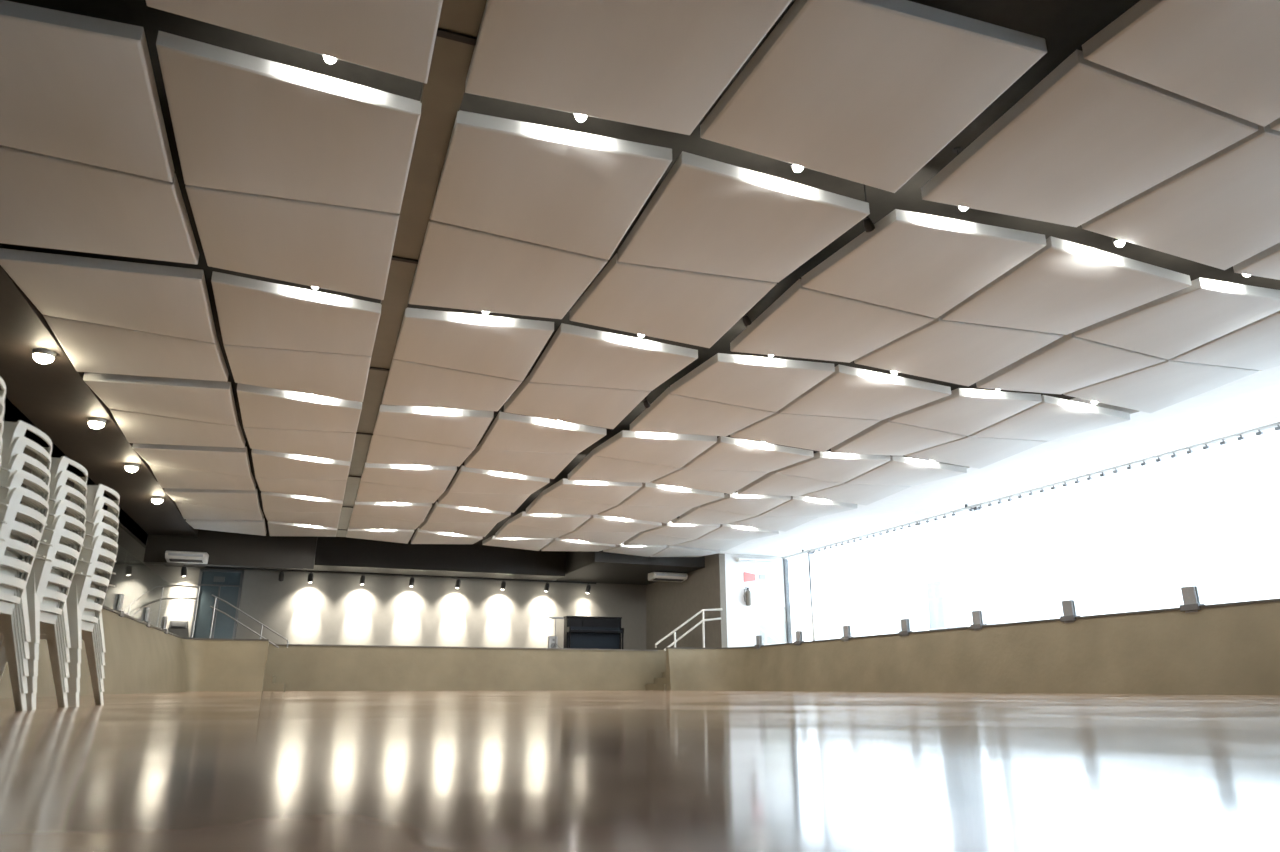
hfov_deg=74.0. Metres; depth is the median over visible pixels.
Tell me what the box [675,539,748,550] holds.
ceiling panel
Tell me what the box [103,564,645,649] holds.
wall
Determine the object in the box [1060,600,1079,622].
glass clamp
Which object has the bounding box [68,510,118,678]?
plastic chair
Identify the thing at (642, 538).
ceiling panel
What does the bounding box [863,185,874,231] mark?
ceiling spotlight
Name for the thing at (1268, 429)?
window
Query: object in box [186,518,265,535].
ceiling panel
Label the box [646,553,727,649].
wall
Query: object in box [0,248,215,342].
ceiling panel
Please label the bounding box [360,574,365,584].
track spotlight
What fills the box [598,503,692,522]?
ceiling panel
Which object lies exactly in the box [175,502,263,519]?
ceiling panel
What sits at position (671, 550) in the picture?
ceiling panel
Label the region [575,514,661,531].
ceiling panel
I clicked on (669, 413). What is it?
ceiling panel
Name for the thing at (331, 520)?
ceiling panel
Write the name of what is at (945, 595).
sheer curtain
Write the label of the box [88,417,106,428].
recessed light
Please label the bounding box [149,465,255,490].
ceiling panel
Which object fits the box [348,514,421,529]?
ceiling panel
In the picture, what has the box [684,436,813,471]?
ceiling panel
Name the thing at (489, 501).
ceiling panel
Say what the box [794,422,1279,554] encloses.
rail
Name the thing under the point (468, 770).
floor
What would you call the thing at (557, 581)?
track
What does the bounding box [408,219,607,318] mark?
ceiling panel
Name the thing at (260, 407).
ceiling panel
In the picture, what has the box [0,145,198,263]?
ceiling panel
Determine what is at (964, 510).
window
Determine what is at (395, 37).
ceiling panel
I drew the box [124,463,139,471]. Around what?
recessed light
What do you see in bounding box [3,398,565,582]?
wall
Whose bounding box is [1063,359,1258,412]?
ceiling panel
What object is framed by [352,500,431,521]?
ceiling panel
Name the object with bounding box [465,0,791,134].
ceiling panel
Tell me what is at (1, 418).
plastic chair
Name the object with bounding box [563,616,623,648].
upright piano
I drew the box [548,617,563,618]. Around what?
tray
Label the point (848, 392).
ceiling panel
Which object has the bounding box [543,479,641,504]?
ceiling panel
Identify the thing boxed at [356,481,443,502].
ceiling panel
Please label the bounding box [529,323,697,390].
ceiling panel
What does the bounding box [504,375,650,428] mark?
ceiling panel
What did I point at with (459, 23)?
ceiling beam
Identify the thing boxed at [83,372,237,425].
ceiling panel
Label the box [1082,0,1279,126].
ceiling panel
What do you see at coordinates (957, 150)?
ceiling spotlight
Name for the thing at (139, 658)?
wall
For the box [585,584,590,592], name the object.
track spotlight
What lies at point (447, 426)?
ceiling panel
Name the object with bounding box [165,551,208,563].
air conditioner
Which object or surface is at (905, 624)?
glass clamp
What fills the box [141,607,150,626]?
glass clamp
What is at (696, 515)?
ceiling panel
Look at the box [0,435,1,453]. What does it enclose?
plastic chair
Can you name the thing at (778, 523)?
ceiling panel
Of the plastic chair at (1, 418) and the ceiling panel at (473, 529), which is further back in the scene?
the ceiling panel at (473, 529)
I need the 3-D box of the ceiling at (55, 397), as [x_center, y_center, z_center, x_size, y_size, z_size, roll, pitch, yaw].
[-7.246,-1.509,9.070,1.220,0.190,32.500,6,-18,-20]
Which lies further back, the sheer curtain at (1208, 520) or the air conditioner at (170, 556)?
the air conditioner at (170, 556)
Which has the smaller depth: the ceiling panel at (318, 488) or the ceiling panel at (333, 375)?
the ceiling panel at (333, 375)
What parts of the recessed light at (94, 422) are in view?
bulb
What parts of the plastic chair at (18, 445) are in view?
leg, backrest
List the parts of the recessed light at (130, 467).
bulb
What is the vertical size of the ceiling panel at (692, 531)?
0.208 m
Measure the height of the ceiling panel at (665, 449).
0.208 m
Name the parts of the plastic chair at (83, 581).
leg, leg, leg, backrest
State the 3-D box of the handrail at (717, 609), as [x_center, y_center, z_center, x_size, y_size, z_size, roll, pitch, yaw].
[1.496,6.454,25.760,2.252,1.893,0.073,6,-18,-20]
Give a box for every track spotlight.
[181,565,186,575]
[278,571,283,580]
[308,572,313,582]
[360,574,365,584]
[409,576,414,585]
[455,578,460,587]
[500,580,505,589]
[544,582,549,591]
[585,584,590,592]
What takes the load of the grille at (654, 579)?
attached to the air conditioner at (653, 576)
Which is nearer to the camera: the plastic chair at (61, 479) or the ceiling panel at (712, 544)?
the plastic chair at (61, 479)
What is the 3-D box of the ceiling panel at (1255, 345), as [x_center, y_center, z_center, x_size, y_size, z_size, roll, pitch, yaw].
[7.816,-1.061,10.381,1.705,0.208,1.600,6,-18,-20]
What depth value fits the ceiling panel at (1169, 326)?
9.67 m
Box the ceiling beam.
[336,0,486,536]
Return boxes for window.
[783,552,807,642]
[808,507,972,640]
[972,425,1279,623]
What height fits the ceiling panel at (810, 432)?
0.208 m
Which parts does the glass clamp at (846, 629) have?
plate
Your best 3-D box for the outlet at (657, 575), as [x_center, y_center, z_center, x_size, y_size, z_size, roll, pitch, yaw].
[1.059,5.061,28.814,1.090,0.060,0.032,6,-18,-20]
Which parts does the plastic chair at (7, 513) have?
leg, backrest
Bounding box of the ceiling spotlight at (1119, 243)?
[1113,238,1125,246]
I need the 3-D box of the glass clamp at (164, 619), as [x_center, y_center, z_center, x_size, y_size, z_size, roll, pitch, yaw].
[-9.790,4.107,17.464,0.160,0.370,0.280,6,-18,-20]
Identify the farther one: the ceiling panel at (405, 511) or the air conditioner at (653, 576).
the air conditioner at (653, 576)
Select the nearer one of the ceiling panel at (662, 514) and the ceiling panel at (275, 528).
the ceiling panel at (662, 514)
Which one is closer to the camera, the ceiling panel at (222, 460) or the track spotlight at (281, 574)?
the ceiling panel at (222, 460)
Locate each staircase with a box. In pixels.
[263,676,285,690]
[645,672,665,689]
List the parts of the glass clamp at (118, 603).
plate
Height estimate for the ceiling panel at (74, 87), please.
0.208 m
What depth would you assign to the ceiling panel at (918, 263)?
8.39 m
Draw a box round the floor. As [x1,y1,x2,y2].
[0,690,1279,851]
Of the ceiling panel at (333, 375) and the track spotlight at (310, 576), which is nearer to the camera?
the ceiling panel at (333, 375)
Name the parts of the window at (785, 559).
post, frame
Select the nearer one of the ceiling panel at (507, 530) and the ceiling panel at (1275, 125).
the ceiling panel at (1275, 125)
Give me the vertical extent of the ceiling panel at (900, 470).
0.208 m
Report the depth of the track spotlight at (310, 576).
28.12 m
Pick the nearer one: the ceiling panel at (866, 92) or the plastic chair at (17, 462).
the plastic chair at (17, 462)
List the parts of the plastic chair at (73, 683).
leg, leg, backrest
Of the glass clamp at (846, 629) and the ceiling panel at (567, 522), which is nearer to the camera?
the glass clamp at (846, 629)
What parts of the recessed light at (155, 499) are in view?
bulb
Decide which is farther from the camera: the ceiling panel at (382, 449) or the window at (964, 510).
the window at (964, 510)
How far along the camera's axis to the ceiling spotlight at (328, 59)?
5.69 m
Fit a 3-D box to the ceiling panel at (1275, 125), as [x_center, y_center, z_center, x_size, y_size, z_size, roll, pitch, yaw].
[5.833,-2.424,5.942,1.845,0.208,1.600,6,-18,-20]
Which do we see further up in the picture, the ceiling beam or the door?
the ceiling beam
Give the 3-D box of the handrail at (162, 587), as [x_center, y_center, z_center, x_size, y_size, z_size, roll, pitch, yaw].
[-11.792,4.587,20.777,1.703,1.418,0.040,6,-18,-20]
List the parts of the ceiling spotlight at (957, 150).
stem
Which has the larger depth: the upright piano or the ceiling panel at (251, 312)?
the upright piano
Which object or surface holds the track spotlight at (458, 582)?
attached to the track
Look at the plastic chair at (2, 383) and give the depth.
3.27 m
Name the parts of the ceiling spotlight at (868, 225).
stem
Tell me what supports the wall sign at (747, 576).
attached to the wall at (766, 615)
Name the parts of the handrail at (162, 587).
post, rail, rail, post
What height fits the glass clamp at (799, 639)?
0.370 m
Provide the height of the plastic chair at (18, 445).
0.862 m
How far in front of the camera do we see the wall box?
26.85 m
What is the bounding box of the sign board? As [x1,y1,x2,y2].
[213,576,224,581]
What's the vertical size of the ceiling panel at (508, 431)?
0.208 m
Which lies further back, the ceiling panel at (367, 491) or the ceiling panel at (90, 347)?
the ceiling panel at (367, 491)
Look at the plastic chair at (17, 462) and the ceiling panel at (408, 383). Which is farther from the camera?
the ceiling panel at (408, 383)
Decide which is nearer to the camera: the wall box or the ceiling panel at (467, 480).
the ceiling panel at (467, 480)
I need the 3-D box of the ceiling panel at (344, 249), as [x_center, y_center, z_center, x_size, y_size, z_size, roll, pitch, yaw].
[-3.260,-1.758,8.109,1.715,0.208,1.660,6,-18,-20]
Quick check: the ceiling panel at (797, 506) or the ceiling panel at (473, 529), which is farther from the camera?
the ceiling panel at (473, 529)
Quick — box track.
[206,566,595,583]
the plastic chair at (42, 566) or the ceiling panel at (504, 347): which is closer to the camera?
the plastic chair at (42, 566)
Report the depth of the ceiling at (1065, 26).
7.57 m
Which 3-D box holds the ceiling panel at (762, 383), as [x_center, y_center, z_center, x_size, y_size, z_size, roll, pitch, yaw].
[1.525,-0.610,11.849,1.735,0.208,1.600,6,-18,-20]
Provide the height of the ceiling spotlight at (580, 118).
0.618 m
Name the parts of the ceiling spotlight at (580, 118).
bulb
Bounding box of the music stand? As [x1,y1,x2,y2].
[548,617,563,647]
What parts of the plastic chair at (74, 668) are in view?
leg, leg, backrest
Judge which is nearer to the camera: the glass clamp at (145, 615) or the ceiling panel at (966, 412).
the ceiling panel at (966, 412)
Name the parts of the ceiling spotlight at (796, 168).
bulb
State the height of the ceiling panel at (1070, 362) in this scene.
0.208 m
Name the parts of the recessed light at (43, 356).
bulb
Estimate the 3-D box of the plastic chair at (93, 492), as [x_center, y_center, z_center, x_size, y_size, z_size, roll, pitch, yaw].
[-3.187,0.759,4.569,0.577,0.862,0.606,5,-18,-16]
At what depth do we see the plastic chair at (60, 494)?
4.08 m
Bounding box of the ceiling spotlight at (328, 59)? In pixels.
[322,55,338,63]
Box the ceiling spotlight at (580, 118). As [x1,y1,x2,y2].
[573,113,588,121]
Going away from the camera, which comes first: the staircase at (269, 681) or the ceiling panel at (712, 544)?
the staircase at (269, 681)
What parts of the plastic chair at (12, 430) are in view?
leg, backrest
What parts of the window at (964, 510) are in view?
post, frame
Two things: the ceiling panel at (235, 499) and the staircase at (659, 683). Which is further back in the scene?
the staircase at (659, 683)
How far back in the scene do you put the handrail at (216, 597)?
21.39 m
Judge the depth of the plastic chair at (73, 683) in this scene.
4.57 m
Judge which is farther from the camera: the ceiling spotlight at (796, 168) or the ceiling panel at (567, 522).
the ceiling panel at (567, 522)
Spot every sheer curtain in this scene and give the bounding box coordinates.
[807,522,926,640]
[918,512,966,629]
[969,425,1279,624]
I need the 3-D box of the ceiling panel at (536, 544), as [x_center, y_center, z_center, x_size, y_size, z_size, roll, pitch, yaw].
[-3.609,3.402,24.915,1.735,0.208,1.600,6,-18,-20]
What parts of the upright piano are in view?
panel, leg, lid, panel, panel, panel, leg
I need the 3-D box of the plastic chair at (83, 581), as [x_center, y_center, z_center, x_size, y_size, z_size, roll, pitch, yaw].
[-3.154,1.030,4.499,0.577,0.862,0.606,5,-18,-16]
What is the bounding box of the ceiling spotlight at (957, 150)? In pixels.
[953,147,967,210]
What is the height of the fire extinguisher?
0.565 m
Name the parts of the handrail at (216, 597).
post, rail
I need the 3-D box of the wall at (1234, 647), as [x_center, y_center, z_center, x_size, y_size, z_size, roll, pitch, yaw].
[7.021,3.084,11.763,2.190,1.200,29.810,6,-18,-20]
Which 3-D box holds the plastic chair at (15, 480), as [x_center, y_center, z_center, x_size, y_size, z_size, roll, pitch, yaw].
[-2.796,0.626,3.423,0.577,0.862,0.606,5,-18,-16]
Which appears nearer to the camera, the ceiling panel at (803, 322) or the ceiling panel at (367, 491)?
the ceiling panel at (803, 322)
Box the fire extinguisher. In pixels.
[744,587,750,605]
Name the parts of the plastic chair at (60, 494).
leg, leg, backrest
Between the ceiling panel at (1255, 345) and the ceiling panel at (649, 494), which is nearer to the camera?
the ceiling panel at (1255, 345)
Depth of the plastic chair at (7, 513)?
3.54 m
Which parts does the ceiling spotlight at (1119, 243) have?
bulb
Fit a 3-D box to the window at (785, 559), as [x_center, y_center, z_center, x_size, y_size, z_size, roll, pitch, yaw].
[5.025,5.541,26.801,0.130,2.990,1.680,6,-18,-20]
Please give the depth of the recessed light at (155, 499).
18.70 m
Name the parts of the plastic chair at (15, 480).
leg, backrest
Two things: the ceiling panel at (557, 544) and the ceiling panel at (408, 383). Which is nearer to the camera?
the ceiling panel at (408, 383)
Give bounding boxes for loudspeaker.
[547,636,557,647]
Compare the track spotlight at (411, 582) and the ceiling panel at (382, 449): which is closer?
the ceiling panel at (382, 449)
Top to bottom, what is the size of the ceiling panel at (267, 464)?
0.208 m
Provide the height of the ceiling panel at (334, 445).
0.208 m
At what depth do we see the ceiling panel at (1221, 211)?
7.48 m
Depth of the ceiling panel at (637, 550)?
25.96 m
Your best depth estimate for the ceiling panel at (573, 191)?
7.06 m
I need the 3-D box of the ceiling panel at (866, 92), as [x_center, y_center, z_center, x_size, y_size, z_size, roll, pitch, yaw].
[1.595,-2.368,6.125,1.785,0.208,1.660,6,-18,-20]
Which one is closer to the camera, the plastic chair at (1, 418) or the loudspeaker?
the plastic chair at (1, 418)
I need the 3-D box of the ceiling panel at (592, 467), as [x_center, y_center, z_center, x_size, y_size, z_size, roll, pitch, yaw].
[-0.346,0.852,16.610,1.735,0.208,1.660,6,-18,-20]
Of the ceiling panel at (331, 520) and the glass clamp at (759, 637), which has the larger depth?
the glass clamp at (759, 637)
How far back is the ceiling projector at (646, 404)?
12.74 m
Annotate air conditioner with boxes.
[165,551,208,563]
[648,572,687,581]
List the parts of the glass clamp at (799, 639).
plate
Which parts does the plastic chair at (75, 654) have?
leg, leg, backrest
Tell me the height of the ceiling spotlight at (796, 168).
0.618 m
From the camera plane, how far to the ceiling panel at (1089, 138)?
6.58 m
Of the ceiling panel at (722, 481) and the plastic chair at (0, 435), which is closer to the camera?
the plastic chair at (0, 435)
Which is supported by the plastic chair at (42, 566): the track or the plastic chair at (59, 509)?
the plastic chair at (59, 509)
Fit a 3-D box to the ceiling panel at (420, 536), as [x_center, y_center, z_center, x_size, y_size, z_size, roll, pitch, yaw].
[-5.519,3.191,24.229,1.785,0.208,1.600,6,-18,-20]
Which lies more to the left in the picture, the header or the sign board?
the sign board
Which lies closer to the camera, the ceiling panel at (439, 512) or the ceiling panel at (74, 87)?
the ceiling panel at (74, 87)
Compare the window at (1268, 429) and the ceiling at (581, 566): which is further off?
the ceiling at (581, 566)
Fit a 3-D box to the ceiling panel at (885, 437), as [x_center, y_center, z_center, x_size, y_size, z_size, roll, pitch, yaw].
[4.387,0.229,14.582,1.525,0.208,1.660,6,-18,-20]
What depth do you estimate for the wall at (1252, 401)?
15.93 m
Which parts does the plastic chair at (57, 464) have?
leg, leg, backrest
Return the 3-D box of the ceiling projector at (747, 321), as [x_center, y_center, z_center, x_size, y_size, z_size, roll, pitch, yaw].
[1.238,-1.471,9.938,0.090,0.654,0.133,-15,-23,41]
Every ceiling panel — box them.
[0,0,174,181]
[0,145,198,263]
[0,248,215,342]
[43,315,228,381]
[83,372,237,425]
[109,409,244,447]
[132,443,250,476]
[146,0,442,83]
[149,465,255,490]
[156,31,421,213]
[164,488,259,510]
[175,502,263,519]
[185,185,399,299]
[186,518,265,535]
[211,271,381,355]
[224,344,371,401]
[237,383,361,431]
[243,427,355,461]
[251,449,350,479]
[256,478,346,500]
[261,491,342,512]
[264,512,339,527]
[268,521,337,536]
[346,529,413,543]
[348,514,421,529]
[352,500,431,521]
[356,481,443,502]
[360,462,456,491]
[366,434,473,466]
[373,404,493,448]
[382,359,521,410]
[393,308,553,380]
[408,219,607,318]
[411,528,482,543]
[419,518,496,536]
[427,502,510,522]
[430,110,671,259]
[438,488,529,512]
[449,465,549,494]
[464,444,577,478]
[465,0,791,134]
[480,412,606,453]
[482,535,552,550]
[495,520,571,537]
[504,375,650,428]
[508,511,590,530]
[526,491,615,514]
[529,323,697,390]
[541,537,615,551]
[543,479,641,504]
[558,530,638,544]
[568,450,679,482]
[569,253,776,347]
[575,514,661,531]
[593,430,716,467]
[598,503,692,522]
[603,543,667,556]
[618,151,869,281]
[620,482,723,506]
[624,531,694,544]
[630,387,774,435]
[645,522,719,538]
[650,545,719,556]
[652,466,768,493]
[670,353,834,411]
[672,505,755,523]
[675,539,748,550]
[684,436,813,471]
[697,524,778,539]
[700,0,1046,192]
[700,493,790,515]
[729,515,817,531]
[730,279,933,362]
[730,410,880,451]
[737,470,840,495]
[759,495,856,516]
[776,452,890,482]
[780,365,950,419]
[801,209,1046,317]
[801,482,911,504]
[831,418,964,455]
[845,455,966,485]
[854,316,1063,385]
[889,388,1041,435]
[905,435,1046,468]
[921,50,1258,226]
[941,236,1191,334]
[970,395,1130,440]
[976,332,1164,393]
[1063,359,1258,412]
[1075,278,1279,359]
[1081,124,1279,269]
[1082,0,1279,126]
[1171,311,1279,369]
[1233,242,1279,279]
[1269,117,1279,130]
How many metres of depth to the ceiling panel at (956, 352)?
10.59 m
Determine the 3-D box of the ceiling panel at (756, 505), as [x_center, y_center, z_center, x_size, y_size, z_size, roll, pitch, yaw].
[2.407,1.776,19.621,1.525,0.208,1.600,6,-18,-20]
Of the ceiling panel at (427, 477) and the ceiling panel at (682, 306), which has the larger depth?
the ceiling panel at (427, 477)
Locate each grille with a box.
[169,559,202,562]
[653,578,683,580]
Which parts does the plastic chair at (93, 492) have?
leg, leg, backrest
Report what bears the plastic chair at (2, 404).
on the plastic chair at (1, 418)
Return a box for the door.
[190,569,243,638]
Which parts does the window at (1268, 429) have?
post, frame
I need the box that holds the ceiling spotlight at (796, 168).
[791,164,803,171]
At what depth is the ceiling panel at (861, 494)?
18.38 m
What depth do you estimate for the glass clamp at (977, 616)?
16.07 m
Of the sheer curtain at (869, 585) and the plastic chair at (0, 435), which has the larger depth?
the sheer curtain at (869, 585)
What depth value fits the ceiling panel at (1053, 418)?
13.36 m
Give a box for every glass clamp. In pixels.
[113,594,124,616]
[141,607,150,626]
[160,616,167,633]
[754,635,761,648]
[794,631,804,645]
[841,625,852,641]
[899,619,912,636]
[970,610,986,630]
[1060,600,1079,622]
[1179,586,1204,612]
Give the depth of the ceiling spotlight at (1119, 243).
8.07 m
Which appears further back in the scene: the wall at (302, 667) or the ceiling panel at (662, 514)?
the wall at (302, 667)
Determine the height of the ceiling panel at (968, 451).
0.208 m
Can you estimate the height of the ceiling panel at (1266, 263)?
0.208 m
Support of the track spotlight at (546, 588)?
attached to the track
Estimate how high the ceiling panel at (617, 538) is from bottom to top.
0.208 m
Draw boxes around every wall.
[0,605,268,697]
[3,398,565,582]
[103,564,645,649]
[265,644,665,690]
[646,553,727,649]
[666,598,1279,694]
[720,366,1279,556]
[725,554,791,646]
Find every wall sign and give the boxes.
[744,572,754,581]
[759,575,765,579]
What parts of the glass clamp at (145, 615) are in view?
plate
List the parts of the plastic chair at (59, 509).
leg, leg, backrest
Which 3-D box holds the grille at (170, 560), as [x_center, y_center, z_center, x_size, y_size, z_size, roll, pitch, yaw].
[-12.423,3.696,23.288,0.800,0.045,0.370,6,-18,-20]
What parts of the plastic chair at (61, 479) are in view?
leg, leg, backrest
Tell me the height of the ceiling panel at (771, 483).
0.208 m
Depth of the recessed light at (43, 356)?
10.56 m
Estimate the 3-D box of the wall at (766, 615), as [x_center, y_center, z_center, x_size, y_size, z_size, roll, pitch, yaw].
[3.753,5.876,27.160,2.300,4.900,0.200,6,-18,-20]
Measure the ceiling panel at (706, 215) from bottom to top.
0.208 m
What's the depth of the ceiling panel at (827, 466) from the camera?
16.14 m
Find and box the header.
[736,558,779,563]
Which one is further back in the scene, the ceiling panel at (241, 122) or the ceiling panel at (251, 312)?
the ceiling panel at (251, 312)
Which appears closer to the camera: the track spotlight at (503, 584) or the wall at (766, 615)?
the wall at (766, 615)
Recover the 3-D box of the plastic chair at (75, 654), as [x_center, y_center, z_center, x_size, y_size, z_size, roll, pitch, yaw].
[-3.179,0.827,4.552,0.577,0.862,0.606,5,-18,-16]
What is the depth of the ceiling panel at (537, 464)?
15.84 m
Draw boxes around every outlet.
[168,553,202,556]
[656,574,685,576]
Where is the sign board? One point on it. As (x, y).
(216, 579)
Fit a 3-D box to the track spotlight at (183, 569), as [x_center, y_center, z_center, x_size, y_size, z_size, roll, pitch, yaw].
[-14.452,4.592,26.937,0.170,0.336,0.270,6,-18,-20]
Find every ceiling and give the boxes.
[0,243,197,536]
[1,0,1279,543]
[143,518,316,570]
[558,542,704,584]
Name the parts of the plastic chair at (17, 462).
leg, backrest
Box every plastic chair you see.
[0,377,5,407]
[0,396,4,417]
[0,415,3,436]
[0,420,51,641]
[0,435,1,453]
[0,437,50,658]
[0,454,50,675]
[0,471,49,692]
[0,488,48,710]
[0,515,85,709]
[0,536,117,706]
[26,456,87,647]
[26,500,85,692]
[27,471,86,662]
[28,485,86,676]
[66,484,119,651]
[67,523,118,691]
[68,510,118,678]
[69,497,118,664]
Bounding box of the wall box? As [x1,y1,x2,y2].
[169,621,187,628]
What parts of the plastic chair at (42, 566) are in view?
leg, armrest, leg, backrest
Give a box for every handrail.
[122,585,199,637]
[209,594,288,647]
[655,608,721,650]
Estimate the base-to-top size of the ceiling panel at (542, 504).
0.208 m
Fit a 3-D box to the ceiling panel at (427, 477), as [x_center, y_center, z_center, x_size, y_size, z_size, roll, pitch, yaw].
[-4.675,0.996,17.078,1.715,0.208,1.600,6,-18,-20]
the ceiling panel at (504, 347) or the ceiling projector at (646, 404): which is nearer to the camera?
the ceiling panel at (504, 347)
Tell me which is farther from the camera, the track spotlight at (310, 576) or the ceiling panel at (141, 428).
the track spotlight at (310, 576)
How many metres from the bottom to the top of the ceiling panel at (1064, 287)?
0.208 m
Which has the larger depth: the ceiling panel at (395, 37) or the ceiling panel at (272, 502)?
the ceiling panel at (272, 502)
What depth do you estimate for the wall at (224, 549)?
24.09 m
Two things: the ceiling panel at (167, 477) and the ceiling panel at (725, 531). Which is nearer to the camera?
the ceiling panel at (167, 477)
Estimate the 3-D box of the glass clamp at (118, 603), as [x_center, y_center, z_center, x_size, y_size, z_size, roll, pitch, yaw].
[-8.130,2.810,13.241,0.160,0.370,0.280,6,-18,-20]
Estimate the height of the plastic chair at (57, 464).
0.862 m
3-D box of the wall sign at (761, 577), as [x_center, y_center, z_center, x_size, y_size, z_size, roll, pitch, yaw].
[3.952,4.878,27.419,0.220,0.160,0.020,6,-18,-20]
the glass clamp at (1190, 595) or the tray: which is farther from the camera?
the tray
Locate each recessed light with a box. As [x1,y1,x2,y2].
[32,348,56,363]
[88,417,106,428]
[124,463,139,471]
[151,496,163,503]
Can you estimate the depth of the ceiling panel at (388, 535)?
23.40 m
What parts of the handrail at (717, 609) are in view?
rail, post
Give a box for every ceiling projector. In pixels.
[643,397,649,407]
[742,313,751,325]
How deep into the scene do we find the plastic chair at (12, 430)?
3.62 m
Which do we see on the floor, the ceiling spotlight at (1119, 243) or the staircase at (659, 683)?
the staircase at (659, 683)

